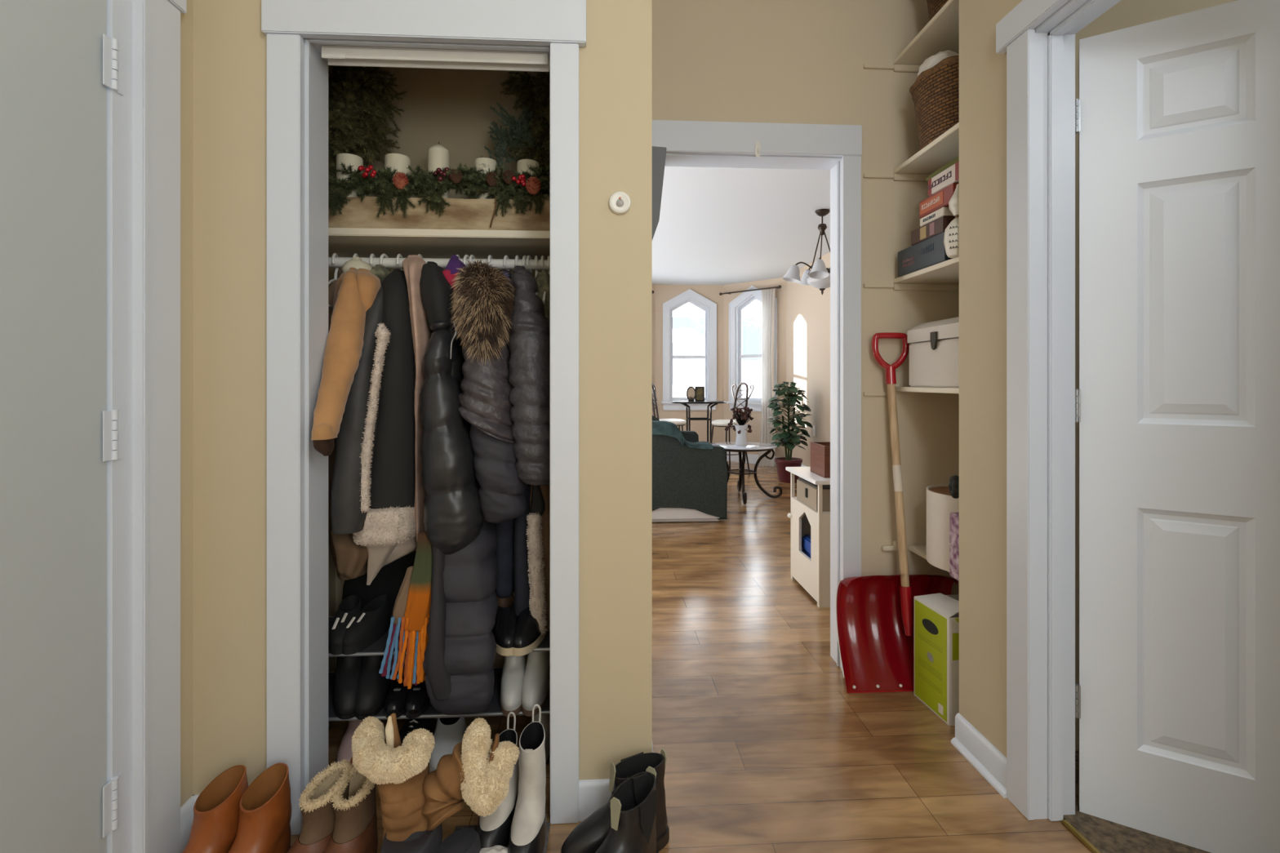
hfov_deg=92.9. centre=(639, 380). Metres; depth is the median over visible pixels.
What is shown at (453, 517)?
coat
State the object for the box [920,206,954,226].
board game box
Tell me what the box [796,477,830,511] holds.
storage box
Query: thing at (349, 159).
pillar candle
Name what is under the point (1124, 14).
wall
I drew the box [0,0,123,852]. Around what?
door
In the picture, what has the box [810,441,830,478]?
wooden box
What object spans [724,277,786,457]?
wall
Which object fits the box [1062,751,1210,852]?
floor
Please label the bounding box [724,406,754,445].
flower vase
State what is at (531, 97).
evergreen spray
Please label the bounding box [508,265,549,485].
quilted jacket
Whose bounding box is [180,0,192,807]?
wall
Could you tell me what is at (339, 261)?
closet rod
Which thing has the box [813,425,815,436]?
light switch
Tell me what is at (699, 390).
picture
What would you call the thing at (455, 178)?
pine cone
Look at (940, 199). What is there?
board game box
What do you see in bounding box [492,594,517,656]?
boot
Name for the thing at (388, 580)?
coat
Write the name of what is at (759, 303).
bare tree
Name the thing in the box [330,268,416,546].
coat
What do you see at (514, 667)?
boot
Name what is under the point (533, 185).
pine cone
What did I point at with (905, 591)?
socket
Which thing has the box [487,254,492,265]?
hanger
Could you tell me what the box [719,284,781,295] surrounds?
curtain rod
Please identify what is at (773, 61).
wall
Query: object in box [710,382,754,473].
dining chair
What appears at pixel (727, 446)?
coffee table
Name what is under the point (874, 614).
snow shovel
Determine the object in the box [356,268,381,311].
coat
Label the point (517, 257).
hanger
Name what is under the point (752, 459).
baseboard
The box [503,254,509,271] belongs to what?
hanger
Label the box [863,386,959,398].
niche shelf
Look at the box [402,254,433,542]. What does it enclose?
cardigan
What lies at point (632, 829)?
boot
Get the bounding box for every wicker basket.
[909,54,959,150]
[926,0,948,20]
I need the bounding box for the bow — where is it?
[948,475,959,498]
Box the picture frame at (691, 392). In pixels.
[686,386,696,401]
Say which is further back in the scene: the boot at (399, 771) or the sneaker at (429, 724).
the sneaker at (429, 724)
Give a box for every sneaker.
[328,595,360,654]
[342,594,391,654]
[399,718,435,745]
[512,607,546,656]
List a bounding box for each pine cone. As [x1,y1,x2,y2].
[391,172,408,189]
[449,168,462,183]
[485,171,499,186]
[502,169,515,184]
[524,176,541,195]
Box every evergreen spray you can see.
[328,65,408,190]
[499,71,549,174]
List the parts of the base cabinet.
panel, panel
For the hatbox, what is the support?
on the niche shelf at (921, 550)
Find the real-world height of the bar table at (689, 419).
0.890 m
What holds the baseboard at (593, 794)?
attached to the wall at (229, 44)
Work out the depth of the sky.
23.28 m
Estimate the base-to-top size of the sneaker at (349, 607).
0.102 m
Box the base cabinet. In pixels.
[785,466,830,608]
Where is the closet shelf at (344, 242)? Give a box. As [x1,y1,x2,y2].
[328,227,549,271]
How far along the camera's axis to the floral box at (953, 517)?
2.02 m
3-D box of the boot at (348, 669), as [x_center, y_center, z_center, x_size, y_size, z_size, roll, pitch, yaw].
[-0.885,0.895,1.856,0.094,0.151,0.257,0,0,-23]
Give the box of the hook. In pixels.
[754,141,760,157]
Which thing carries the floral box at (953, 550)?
on the niche shelf at (921, 550)
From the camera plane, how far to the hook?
2.37 m
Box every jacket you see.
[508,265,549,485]
[525,484,549,634]
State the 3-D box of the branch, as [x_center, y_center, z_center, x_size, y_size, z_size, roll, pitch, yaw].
[-0.442,-0.863,2.137,0.238,0.250,0.116,0,0,3]
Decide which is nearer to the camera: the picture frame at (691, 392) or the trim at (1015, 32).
the trim at (1015, 32)
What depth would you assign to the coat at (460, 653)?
1.69 m
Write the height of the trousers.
0.381 m
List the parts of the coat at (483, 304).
hood trim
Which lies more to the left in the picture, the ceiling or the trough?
the trough
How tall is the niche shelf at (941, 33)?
0.045 m
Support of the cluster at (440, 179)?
attached to the evergreen garland
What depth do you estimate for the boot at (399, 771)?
1.38 m
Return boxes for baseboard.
[180,795,195,852]
[193,795,199,801]
[578,778,611,822]
[726,452,777,466]
[951,713,1006,798]
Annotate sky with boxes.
[672,316,762,398]
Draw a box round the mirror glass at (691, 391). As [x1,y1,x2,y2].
[687,387,694,399]
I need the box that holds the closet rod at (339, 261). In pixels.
[328,257,549,269]
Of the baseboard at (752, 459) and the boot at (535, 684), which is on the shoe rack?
the boot at (535, 684)
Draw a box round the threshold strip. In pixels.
[1061,819,1100,852]
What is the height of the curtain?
2.360 m
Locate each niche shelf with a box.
[863,0,959,72]
[863,122,959,181]
[863,256,959,290]
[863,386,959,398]
[881,540,949,572]
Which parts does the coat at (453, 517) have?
zip pull, panel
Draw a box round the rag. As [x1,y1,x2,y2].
[479,845,507,852]
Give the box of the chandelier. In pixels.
[782,208,830,294]
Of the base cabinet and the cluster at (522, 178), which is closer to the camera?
the cluster at (522, 178)
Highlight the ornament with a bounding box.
[943,183,959,257]
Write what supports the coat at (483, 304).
hanging from the hanger at (506, 256)
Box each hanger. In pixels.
[328,253,338,308]
[368,253,375,263]
[379,253,389,269]
[395,253,403,270]
[462,254,469,264]
[468,254,475,264]
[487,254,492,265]
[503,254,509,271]
[511,255,519,289]
[511,255,528,292]
[525,255,532,271]
[534,255,537,278]
[535,255,545,294]
[542,255,549,305]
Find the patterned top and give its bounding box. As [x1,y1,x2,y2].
[535,271,549,322]
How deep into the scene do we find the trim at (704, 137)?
2.40 m
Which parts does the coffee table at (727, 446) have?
leg, leg, leg, leg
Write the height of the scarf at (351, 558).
0.164 m
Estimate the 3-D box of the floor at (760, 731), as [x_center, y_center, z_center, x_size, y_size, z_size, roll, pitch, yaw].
[1.168,1.179,3.976,6.000,0.050,11.000,0,0,-3]
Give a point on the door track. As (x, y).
(336, 55)
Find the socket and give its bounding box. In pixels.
[899,585,913,635]
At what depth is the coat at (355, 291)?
1.68 m
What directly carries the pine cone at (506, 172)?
attached to the evergreen garland
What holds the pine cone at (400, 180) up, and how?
attached to the evergreen garland
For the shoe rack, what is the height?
0.464 m
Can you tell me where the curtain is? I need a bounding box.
[758,288,775,466]
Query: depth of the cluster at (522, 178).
1.94 m
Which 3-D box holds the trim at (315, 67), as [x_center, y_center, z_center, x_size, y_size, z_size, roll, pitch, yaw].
[-0.554,0.120,1.657,0.675,2.068,0.149,0,0,-3]
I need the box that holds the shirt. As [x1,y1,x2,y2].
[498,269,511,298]
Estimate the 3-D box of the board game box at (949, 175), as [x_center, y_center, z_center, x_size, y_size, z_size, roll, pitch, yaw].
[1.159,-0.685,2.070,0.262,0.059,0.197,0,0,-3]
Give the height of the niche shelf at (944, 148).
0.045 m
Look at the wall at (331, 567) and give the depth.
2.24 m
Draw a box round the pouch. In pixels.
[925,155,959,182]
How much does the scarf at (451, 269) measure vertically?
0.172 m
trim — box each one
[106,0,133,852]
[133,0,186,852]
[261,0,586,835]
[302,37,550,814]
[652,120,862,672]
[664,153,841,668]
[995,0,1068,820]
[1034,0,1120,821]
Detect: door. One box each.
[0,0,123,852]
[1075,0,1279,852]
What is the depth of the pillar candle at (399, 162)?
2.00 m
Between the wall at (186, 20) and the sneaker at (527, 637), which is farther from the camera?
the sneaker at (527, 637)
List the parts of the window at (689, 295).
sill, frame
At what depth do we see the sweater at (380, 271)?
1.93 m
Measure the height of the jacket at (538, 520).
0.539 m
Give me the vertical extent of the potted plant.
1.148 m
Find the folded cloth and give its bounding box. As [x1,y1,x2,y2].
[917,49,959,75]
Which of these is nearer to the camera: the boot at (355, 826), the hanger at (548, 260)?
the boot at (355, 826)
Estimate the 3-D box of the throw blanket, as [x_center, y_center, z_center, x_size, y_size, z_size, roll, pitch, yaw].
[0.095,0.440,4.992,0.978,0.223,0.234,0,0,-3]
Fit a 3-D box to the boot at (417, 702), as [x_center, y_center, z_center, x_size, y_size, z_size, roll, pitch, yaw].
[-0.664,0.944,1.864,0.082,0.102,0.244,0,0,-3]
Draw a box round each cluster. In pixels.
[357,164,376,179]
[433,167,452,183]
[511,173,526,187]
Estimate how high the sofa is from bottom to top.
0.785 m
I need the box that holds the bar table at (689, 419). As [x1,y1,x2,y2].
[671,400,725,441]
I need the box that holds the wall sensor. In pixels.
[608,191,631,214]
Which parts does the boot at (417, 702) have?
trim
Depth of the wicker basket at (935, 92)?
2.11 m
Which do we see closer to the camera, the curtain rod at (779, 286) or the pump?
the pump
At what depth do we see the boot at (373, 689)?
1.79 m
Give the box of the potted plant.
[766,381,812,483]
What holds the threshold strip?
on the floor at (760, 731)
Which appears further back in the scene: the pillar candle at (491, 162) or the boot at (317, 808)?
the pillar candle at (491, 162)
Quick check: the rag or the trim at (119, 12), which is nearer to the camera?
the trim at (119, 12)
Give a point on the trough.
(463, 214)
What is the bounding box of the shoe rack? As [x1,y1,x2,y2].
[328,587,549,728]
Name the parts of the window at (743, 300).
frame, sill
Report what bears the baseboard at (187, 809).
attached to the wall at (186, 20)
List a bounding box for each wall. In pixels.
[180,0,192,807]
[192,0,652,795]
[328,64,335,671]
[335,66,549,670]
[652,0,959,595]
[652,284,654,415]
[654,284,724,443]
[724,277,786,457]
[786,252,830,466]
[959,0,1022,757]
[1075,0,1236,751]
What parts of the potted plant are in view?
stem, pot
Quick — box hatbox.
[926,484,959,571]
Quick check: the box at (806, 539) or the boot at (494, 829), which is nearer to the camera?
the boot at (494, 829)
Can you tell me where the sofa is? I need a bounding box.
[652,415,727,522]
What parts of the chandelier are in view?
lamp shade, arm, lamp shade, lamp shade, lamp shade, stem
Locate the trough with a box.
[328,196,549,231]
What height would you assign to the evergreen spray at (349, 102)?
0.539 m
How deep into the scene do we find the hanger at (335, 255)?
1.98 m
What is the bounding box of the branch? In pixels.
[480,101,548,169]
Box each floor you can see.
[290,461,1093,852]
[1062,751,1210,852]
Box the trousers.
[493,519,514,598]
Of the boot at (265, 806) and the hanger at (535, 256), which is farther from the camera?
the hanger at (535, 256)
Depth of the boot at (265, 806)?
1.41 m
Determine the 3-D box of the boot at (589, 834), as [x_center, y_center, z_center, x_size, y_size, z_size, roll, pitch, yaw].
[-0.057,1.044,1.485,0.281,0.219,0.109,0,0,-23]
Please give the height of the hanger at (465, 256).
0.187 m
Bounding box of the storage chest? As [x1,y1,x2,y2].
[906,316,959,387]
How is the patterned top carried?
hanging from the hanger at (535, 256)
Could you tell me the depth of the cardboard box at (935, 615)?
2.10 m
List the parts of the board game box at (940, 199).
panel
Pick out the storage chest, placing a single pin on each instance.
(934, 357)
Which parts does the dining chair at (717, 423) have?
leg, seat, leg, leg, frame, leg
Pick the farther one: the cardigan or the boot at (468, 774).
the cardigan
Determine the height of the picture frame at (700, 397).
0.190 m
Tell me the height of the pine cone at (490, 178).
0.042 m
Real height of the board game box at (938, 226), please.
0.054 m
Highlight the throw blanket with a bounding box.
[652,420,713,448]
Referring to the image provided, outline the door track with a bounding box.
[321,45,549,71]
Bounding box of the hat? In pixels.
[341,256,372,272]
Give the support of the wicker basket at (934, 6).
on the niche shelf at (941, 33)
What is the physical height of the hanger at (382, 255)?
0.187 m
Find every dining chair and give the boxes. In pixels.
[652,383,686,431]
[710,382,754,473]
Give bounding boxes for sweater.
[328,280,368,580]
[370,264,391,282]
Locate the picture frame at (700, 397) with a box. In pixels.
[694,386,704,401]
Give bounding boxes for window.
[661,288,716,410]
[726,285,778,411]
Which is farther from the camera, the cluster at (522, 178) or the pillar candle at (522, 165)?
the pillar candle at (522, 165)
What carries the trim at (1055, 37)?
attached to the wall at (982, 70)
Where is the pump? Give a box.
[384,662,408,718]
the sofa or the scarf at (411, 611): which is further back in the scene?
the sofa
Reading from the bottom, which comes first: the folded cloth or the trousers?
the trousers
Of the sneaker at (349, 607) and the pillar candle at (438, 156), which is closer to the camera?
the sneaker at (349, 607)
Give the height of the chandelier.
0.690 m
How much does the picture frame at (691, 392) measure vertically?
0.194 m
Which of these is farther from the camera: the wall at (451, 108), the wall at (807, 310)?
the wall at (807, 310)
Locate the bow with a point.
(953, 486)
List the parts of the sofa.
arm, lining panel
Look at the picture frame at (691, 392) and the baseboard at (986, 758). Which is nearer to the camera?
the baseboard at (986, 758)
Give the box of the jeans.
[513,484,530,616]
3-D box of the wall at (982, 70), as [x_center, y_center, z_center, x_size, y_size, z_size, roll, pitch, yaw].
[1.175,-0.271,0.208,0.110,2.850,3.476,0,0,-3]
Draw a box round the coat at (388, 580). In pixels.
[342,550,416,614]
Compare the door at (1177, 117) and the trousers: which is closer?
the door at (1177, 117)
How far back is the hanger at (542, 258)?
2.02 m
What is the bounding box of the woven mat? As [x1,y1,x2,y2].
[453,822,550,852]
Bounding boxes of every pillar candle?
[336,153,363,196]
[384,153,410,197]
[427,142,449,198]
[474,157,497,199]
[516,158,539,196]
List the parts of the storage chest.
lid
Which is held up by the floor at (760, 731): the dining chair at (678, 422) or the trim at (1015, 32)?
the dining chair at (678, 422)
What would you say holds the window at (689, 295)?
in the wall at (663, 293)
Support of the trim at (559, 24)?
attached to the wall at (229, 44)
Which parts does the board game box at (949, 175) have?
panel, panel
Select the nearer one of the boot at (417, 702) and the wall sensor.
the wall sensor
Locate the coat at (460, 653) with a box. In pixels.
[422,517,498,715]
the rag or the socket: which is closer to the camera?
the rag
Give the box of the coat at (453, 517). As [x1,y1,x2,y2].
[419,261,483,555]
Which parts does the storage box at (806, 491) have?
handle, lid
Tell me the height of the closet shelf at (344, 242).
0.060 m
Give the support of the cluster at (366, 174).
attached to the evergreen garland
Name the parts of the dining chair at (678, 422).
frame, seat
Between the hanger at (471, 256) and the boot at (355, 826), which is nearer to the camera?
the boot at (355, 826)
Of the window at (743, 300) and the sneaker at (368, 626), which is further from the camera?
the window at (743, 300)
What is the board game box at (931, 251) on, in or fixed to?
on the niche shelf at (944, 275)
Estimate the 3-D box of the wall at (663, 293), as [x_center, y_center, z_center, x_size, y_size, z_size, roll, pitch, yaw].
[0.710,-0.116,8.847,1.000,2.540,0.140,0,0,-3]
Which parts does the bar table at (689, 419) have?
leg, leg, leg, leg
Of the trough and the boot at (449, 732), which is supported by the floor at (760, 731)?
the boot at (449, 732)
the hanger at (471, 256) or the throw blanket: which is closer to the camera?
the hanger at (471, 256)
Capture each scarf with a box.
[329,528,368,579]
[378,530,432,688]
[442,254,465,294]
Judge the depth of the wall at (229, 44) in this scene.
1.56 m
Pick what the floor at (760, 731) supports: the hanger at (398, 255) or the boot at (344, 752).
the boot at (344, 752)
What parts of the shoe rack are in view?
leg, rail, rail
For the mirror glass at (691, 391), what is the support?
attached to the picture frame at (691, 392)
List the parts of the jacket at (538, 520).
pocket panel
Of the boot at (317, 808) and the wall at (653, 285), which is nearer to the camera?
the boot at (317, 808)
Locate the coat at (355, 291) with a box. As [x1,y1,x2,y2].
[311,267,381,537]
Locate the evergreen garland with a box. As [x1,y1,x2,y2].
[328,161,549,217]
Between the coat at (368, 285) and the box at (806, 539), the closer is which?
the coat at (368, 285)
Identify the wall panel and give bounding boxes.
[652,146,666,239]
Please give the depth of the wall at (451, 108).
2.29 m
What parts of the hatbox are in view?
lid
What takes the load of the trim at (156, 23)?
attached to the wall at (186, 20)
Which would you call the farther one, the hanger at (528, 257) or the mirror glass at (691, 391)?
the mirror glass at (691, 391)
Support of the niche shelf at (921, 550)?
attached to the wall niche
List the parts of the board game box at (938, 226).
panel, panel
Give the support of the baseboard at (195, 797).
attached to the wall at (229, 44)
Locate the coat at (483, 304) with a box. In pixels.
[449,257,527,523]
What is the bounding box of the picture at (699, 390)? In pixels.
[696,387,702,399]
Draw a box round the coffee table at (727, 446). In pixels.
[711,441,782,504]
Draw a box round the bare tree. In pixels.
[689,299,762,338]
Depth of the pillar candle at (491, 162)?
2.02 m
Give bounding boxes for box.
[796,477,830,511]
[802,534,810,558]
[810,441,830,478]
[897,231,952,276]
[911,215,955,245]
[913,593,959,726]
[919,182,959,218]
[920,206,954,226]
[927,160,959,195]
[949,511,959,547]
[949,544,959,581]
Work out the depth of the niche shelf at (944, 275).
2.36 m
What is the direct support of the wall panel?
attached to the wall
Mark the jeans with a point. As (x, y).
(522, 589)
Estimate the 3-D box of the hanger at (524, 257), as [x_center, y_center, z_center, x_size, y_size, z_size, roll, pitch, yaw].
[-0.384,-0.328,2.041,0.010,0.187,0.406,0,0,5]
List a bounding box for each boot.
[182,764,248,852]
[227,763,291,852]
[287,757,353,852]
[323,765,377,852]
[333,656,362,719]
[335,720,362,766]
[351,713,442,852]
[355,655,389,719]
[404,675,431,718]
[421,717,519,852]
[429,717,466,772]
[476,711,518,848]
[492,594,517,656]
[500,655,525,716]
[507,703,546,852]
[521,651,549,716]
[560,748,669,852]
[595,766,658,852]
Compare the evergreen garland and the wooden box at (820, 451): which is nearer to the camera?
the evergreen garland
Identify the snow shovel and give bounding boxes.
[835,332,957,693]
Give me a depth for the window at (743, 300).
8.65 m
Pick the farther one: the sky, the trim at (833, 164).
the sky
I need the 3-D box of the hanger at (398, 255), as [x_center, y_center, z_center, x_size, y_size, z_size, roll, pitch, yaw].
[-0.796,-0.328,2.017,0.010,0.187,0.406,0,0,-5]
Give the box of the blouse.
[365,535,417,585]
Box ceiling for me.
[652,166,830,284]
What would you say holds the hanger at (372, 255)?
hanging from the closet rod at (339, 261)
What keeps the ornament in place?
on the niche shelf at (944, 275)

